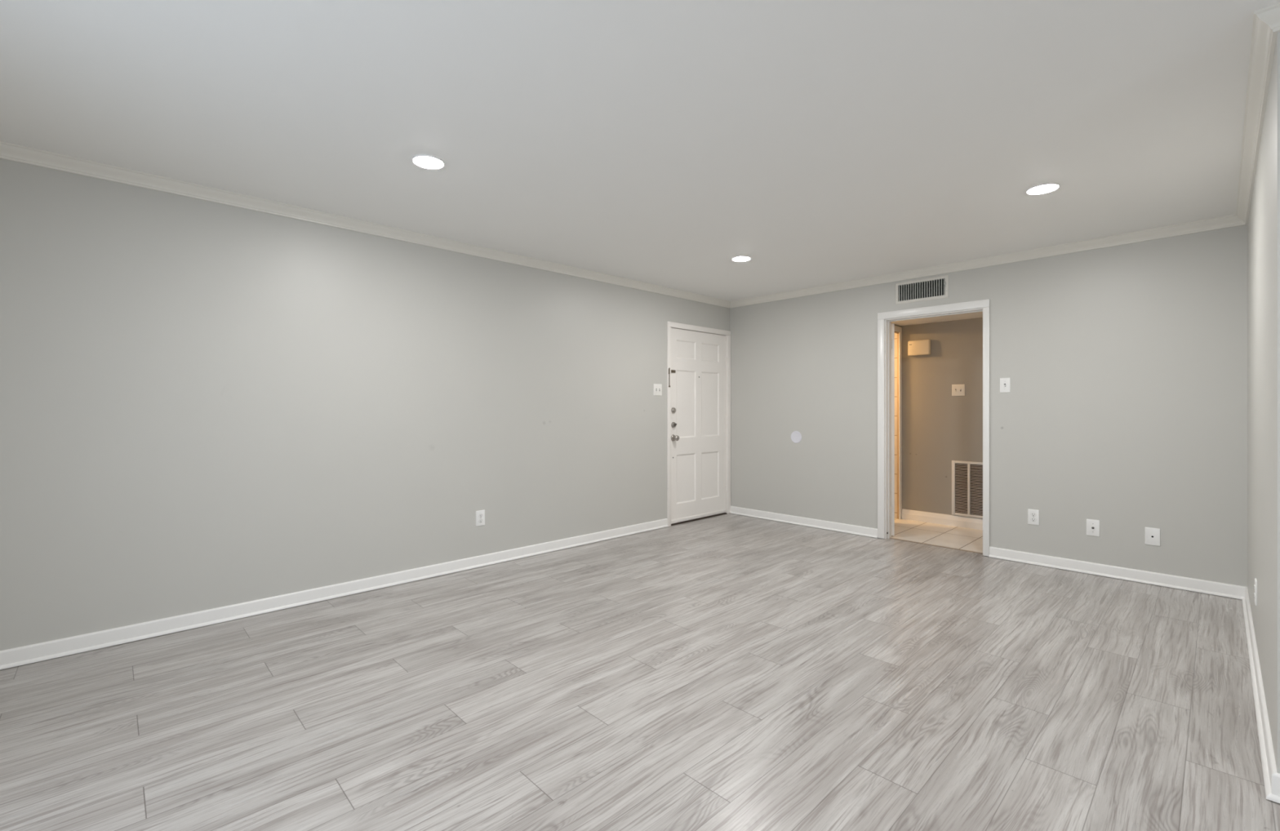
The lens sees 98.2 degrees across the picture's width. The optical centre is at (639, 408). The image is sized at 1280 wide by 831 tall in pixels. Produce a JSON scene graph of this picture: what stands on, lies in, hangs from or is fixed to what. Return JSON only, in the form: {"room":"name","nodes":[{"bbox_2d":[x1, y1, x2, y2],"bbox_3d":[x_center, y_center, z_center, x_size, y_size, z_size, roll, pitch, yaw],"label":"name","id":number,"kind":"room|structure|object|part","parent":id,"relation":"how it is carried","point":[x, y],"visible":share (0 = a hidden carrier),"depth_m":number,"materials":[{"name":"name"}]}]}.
{"room":"empty living room","nodes":[
{"label":"empty living room","id":0,"kind":"room"},
{"bbox_2d":[0,158,729,650],"bbox_3d":[-1.166,0.491,4.397,6.240,3.440,0.120,0,0,-44],"label":"wall","id":1,"kind":"structure","parent":0,"point":[205,405],"depth_m":3.31,"materials":[{"name":"grey paint"}]},
{"bbox_2d":[0,518,668,669],"bbox_3d":[-1.500,1.168,3.977,4.936,0.081,0.024,0,0,-44],"label":"baseboard","id":2,"kind":"structure","parent":1,"relation":"attached to","point":[13,657],"depth_m":3.31,"materials":[{"name":"white wood"}]},
{"bbox_2d":[0,141,730,308],"bbox_3d":[-1.107,-1.196,4.335,6.000,0.066,0.050,0,0,-44],"label":"trim","id":3,"kind":"structure","parent":1,"relation":"attached to","point":[11,152],"depth_m":3.36,"materials":[{"name":"white wood"}]},
{"bbox_2d":[475,510,484,526],"bbox_3d":[-1.223,0.841,4.253,0.074,0.118,0.008,0,0,-44],"label":"electrical outlet","id":4,"kind":"object","parent":1,"relation":"attached to","point":[480,514],"visible":1,"depth_m":4.25,"materials":[{"name":"white plastic"}]},
{"bbox_2d":[653,383,662,395],"bbox_3d":[0.184,-0.189,5.593,0.118,0.118,0.018,0,0,-44],"label":"light switch","id":5,"kind":"object","parent":1,"relation":"attached to","point":[657,388],"visible":1,"depth_m":5.59,"materials":[{"name":"white plastic"}]},
{"bbox_2d":[666,321,730,526],"bbox_3d":[0.638,0.158,6.082,1.061,2.106,0.180,0,0,-44],"label":"door","id":6,"kind":"structure","parent":1,"relation":"in","point":[699,357],"depth_m":6.04,"materials":[{"name":"white wood"}]},
{"bbox_3d":[0.374,0.306,5.745,0.057,0.057,0.058,0,0,-44],"label":"knob","id":7,"kind":"part","parent":6,"relation":"part of","materials":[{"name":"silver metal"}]},
{"bbox_2d":[0,513,1279,830],"bbox_3d":[1.389,1.261,2.523,7.340,0.100,7.320,0,0,-44],"label":"floor","id":8,"kind":"structure","parent":0,"point":[728,672],"depth_m":2.27,"materials":[{"name":"grey laminate"}]},
{"bbox_2d":[889,537,982,554],"bbox_3d":[2.603,1.219,4.894,0.028,0.024,0.795,0,0,-44],"label":"trim","id":9,"kind":"structure","parent":8,"relation":"on","point":[890,538],"depth_m":4.88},
{"bbox_2d":[0,0,1279,301],"bbox_3d":[1.158,-1.289,1.970,6.240,0.120,6.840,0,0,-44],"label":"ceiling","id":10,"kind":"structure","parent":0,"point":[663,143],"depth_m":2.34,"materials":[{"name":"white paint"}]},
{"bbox_2d":[412,154,444,168],"bbox_3d":[-1.051,-1.223,2.755,0.151,0.011,0.151,0,0,-44],"label":"recessed light","id":11,"kind":"object","parent":10,"relation":"in","point":[424,161],"visible":1,"depth_m":2.74,"materials":[{"name":"white plastic"}]},
{"bbox_2d":[732,255,751,262],"bbox_3d":[0.829,-1.223,4.533,0.151,0.011,0.151,0,0,-44],"label":"recessed light","id":12,"kind":"object","parent":10,"relation":"in","point":[741,258],"visible":1,"depth_m":4.51,"materials":[{"name":"white plastic"}]},
{"bbox_2d":[732,257,750,261],"bbox_3d":[0.829,-1.221,4.533,0.142,0.006,0.142,0,0,-44],"label":"diffuser","id":13,"kind":"object","parent":12,"relation":"attached to","point":[735,259],"depth_m":4.52,"materials":[{"name":"white plastic"}]},
{"bbox_2d":[1026,182,1059,195],"bbox_3d":[2.246,-1.223,3.092,0.151,0.011,0.151,0,0,-44],"label":"recessed light","id":14,"kind":"object","parent":10,"relation":"in","point":[1046,188],"visible":1,"depth_m":3.08,"materials":[{"name":"white plastic"}]},
{"bbox_2d":[894,333,897,518],"bbox_3d":[2.239,0.151,6.829,0.158,2.120,1.875,0,0,-44],"label":"door frame","id":15,"kind":"structure","parent":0,"point":[895,335],"depth_m":6.11,"materials":[{"name":"white wood"}]},
{"bbox_2d":[891,311,982,325],"bbox_3d":[2.633,-0.959,5.736,1.100,0.100,4.400,0,0,-44],"label":"ceiling","id":16,"kind":"structure","parent":0,"point":[974,315],"depth_m":5.66,"materials":[{"name":"white paint"}]},
{"bbox_2d":[901,317,982,519],"bbox_3d":[3.706,0.151,5.324,0.120,2.120,2.322,0,0,-44],"label":"wall","id":17,"kind":"structure","parent":0,"point":[940,428],"depth_m":5.81,"materials":[{"name":"paint"}]},
{"bbox_2d":[907,339,930,355],"bbox_3d":[2.994,-0.651,5.943,0.052,0.160,0.220,0,0,-44],"label":"door chime","id":18,"kind":"object","parent":17,"relation":"attached to","point":[915,348],"visible":1,"depth_m":5.92,"materials":[{"name":"beige plastic"}]},
{"bbox_2d":[902,508,982,529],"bbox_3d":[3.634,1.157,5.299,0.018,0.108,2.185,0,0,-44],"label":"baseboard","id":19,"kind":"structure","parent":17,"relation":"attached to","point":[914,515],"depth_m":5.78,"materials":[{"name":"white wood"}]},
{"bbox_2d":[951,384,964,395],"bbox_3d":[3.263,-0.189,5.686,0.018,0.118,0.120,0,0,-44],"label":"light switch","id":20,"kind":"object","parent":17,"relation":"attached to","point":[957,389],"visible":1,"depth_m":5.69,"materials":[{"name":"beige plastic"}]},
{"bbox_2d":[951,460,982,518],"bbox_3d":[3.334,0.817,5.617,0.012,0.560,0.316,0,0,-44],"label":"air vent","id":21,"kind":"object","parent":17,"relation":"in","point":[966,476],"visible":0.77,"depth_m":5.62,"materials":[{"name":"white metal"}]},
{"bbox_2d":[729,224,1247,586],"bbox_3d":[2.527,0.491,4.965,0.120,3.440,4.167,0,0,-44],"label":"wall","id":22,"kind":"structure","parent":0,"point":[1125,409],"depth_m":4.14,"materials":[{"name":"grey paint"}]},
{"bbox_2d":[791,431,801,443],"bbox_3d":[1.636,0.299,5.805,0.005,0.126,0.126,0,0,-44],"label":"wall plate","id":23,"kind":"object","parent":22,"relation":"attached to","point":[796,437],"visible":1,"depth_m":5.80,"materials":[{"name":"white plastic"}]},
{"bbox_2d":[729,506,877,537],"bbox_3d":[1.627,1.168,5.800,0.024,0.081,1.716,0,0,-44],"label":"baseboard","id":24,"kind":"structure","parent":22,"relation":"attached to","point":[842,527],"depth_m":5.70,"materials":[{"name":"white wood"}]},
{"bbox_2d":[895,275,948,304],"bbox_3d":[2.527,-1.048,4.946,0.135,0.195,0.442,0,0,-44],"label":"air vent","id":25,"kind":"object","parent":22,"relation":"in","point":[935,287],"visible":0.98,"depth_m":4.93,"materials":[{"name":"metal"}]},
{"bbox_3d":[2.516,-1.048,4.936,0.016,0.125,0.390,0,0,-44],"label":"blade","id":26,"kind":"part","parent":25,"relation":"part of","materials":[{"name":"metal"}]},
{"bbox_2d":[877,298,989,555],"bbox_3d":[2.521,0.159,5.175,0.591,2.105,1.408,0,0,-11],"label":"door frame","id":27,"kind":"structure","parent":22,"relation":"in","point":[886,330],"depth_m":5.14,"materials":[{"name":"white wood"}]},
{"bbox_3d":[2.524,0.199,5.570,0.035,2.000,0.740,0,0,23],"label":"panel","id":28,"kind":"part","parent":27,"relation":"part of","materials":[{"name":"white wood"}]},
{"bbox_2d":[729,214,1245,308],"bbox_3d":[2.424,-1.196,4.949,0.050,0.066,4.047,0,0,-44],"label":"trim","id":29,"kind":"structure","parent":22,"relation":"attached to","point":[1228,221],"depth_m":4.35,"materials":[{"name":"white wood"}]},
{"bbox_2d":[1000,377,1010,392],"bbox_3d":[2.927,-0.187,4.447,0.018,0.118,0.072,0,0,-44],"label":"light switch","id":30,"kind":"object","parent":22,"relation":"attached to","point":[1005,383],"visible":1,"depth_m":4.45,"materials":[{"name":"white plastic"}]},
{"bbox_2d":[1027,508,1039,524],"bbox_3d":[3.062,0.845,4.313,0.008,0.118,0.074,0,0,-44],"label":"electrical outlet","id":31,"kind":"object","parent":22,"relation":"attached to","point":[1033,514],"visible":1,"depth_m":4.31,"materials":[{"name":"white plastic"}]},
{"bbox_2d":[1086,519,1099,537],"bbox_3d":[3.309,0.872,4.049,0.016,0.120,0.077,0,0,-44],"label":"cable plate","id":32,"kind":"object","parent":22,"relation":"attached to","point":[1092,526],"visible":1,"depth_m":4.05,"materials":[{"name":"white plastic"}]},
{"bbox_2d":[989,546,1245,599],"bbox_3d":[3.342,1.168,4.009,0.024,0.081,1.420,0,0,-44],"label":"baseboard","id":33,"kind":"structure","parent":22,"relation":"attached to","point":[1224,589],"depth_m":3.92,"materials":[{"name":"white wood"}]},
{"bbox_2d":[1145,527,1159,546],"bbox_3d":[3.534,0.883,3.821,0.007,0.120,0.078,0,0,-44],"label":"plate","id":34,"kind":"object","parent":22,"relation":"attached to","point":[1152,535],"visible":1,"depth_m":3.82,"materials":[{"name":"white plastic"}]},
{"bbox_2d":[1247,31,1279,773],"bbox_3d":[2.948,-0.009,2.567,2.588,2.440,0.120,0,0,-44],"label":"wall","id":35,"kind":"structure","parent":0,"point":[1264,219],"depth_m":2.06,"materials":[{"name":"grey paint"}]},
{"bbox_2d":[1253,577,1257,605],"bbox_3d":[2.943,0.876,2.650,0.074,0.118,0.008,0,0,-44],"label":"electrical outlet","id":36,"kind":"object","parent":35,"relation":"attached to","point":[1255,580],"visible":1,"depth_m":2.62,"materials":[{"name":"white plastic"}]},
{"bbox_2d":[1235,13,1277,224],"bbox_3d":[2.872,-1.196,2.611,2.638,0.066,0.050,0,0,-44],"label":"trim","id":37,"kind":"structure","parent":35,"relation":"attached to","point":[1263,43],"depth_m":2.18,"materials":[{"name":"white wood"}]},
{"bbox_2d":[1241,586,1277,796],"bbox_3d":[2.890,1.168,2.610,2.612,0.081,0.024,0,0,-44],"label":"baseboard","id":38,"kind":"structure","parent":35,"relation":"attached to","point":[1268,767],"depth_m":2.18,"materials":[{"name":"white wood"}]},
{"bbox_3d":[2.512,0.651,5.776,0.980,3.120,0.025,0,0,-44],"label":"wall","id":39,"kind":"structure","parent":0,"visible":0},
{"bbox_2d":[894,325,902,519],"bbox_3d":[2.521,0.159,5.773,0.970,2.105,0.034,0,0,-44],"label":"door frame","id":40,"kind":"structure","parent":39,"relation":"in","point":[898,330],"depth_m":6.07,"materials":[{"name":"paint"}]},
{"bbox_3d":[2.981,-0.009,0.748,0.120,2.440,2.553,0,0,-44],"label":"wall","id":41,"kind":"structure","parent":0,"visible":0},
{"bbox_2d":[1253,3,1279,32],"bbox_3d":[2.820,-1.196,0.794,0.050,0.066,2.603,0,0,-44],"label":"trim","id":42,"kind":"structure","parent":41,"relation":"attached to","point":[1270,15],"depth_m":1.70,"materials":[{"name":"white wood"}]},
{"bbox_2d":[1266,773,1279,803],"bbox_3d":[2.838,1.168,0.793,0.024,0.081,2.577,0,0,-44],"label":"baseboard","id":43,"kind":"structure","parent":41,"relation":"attached to","point":[1274,796],"depth_m":1.71,"materials":[{"name":"white wood"}]}
]}

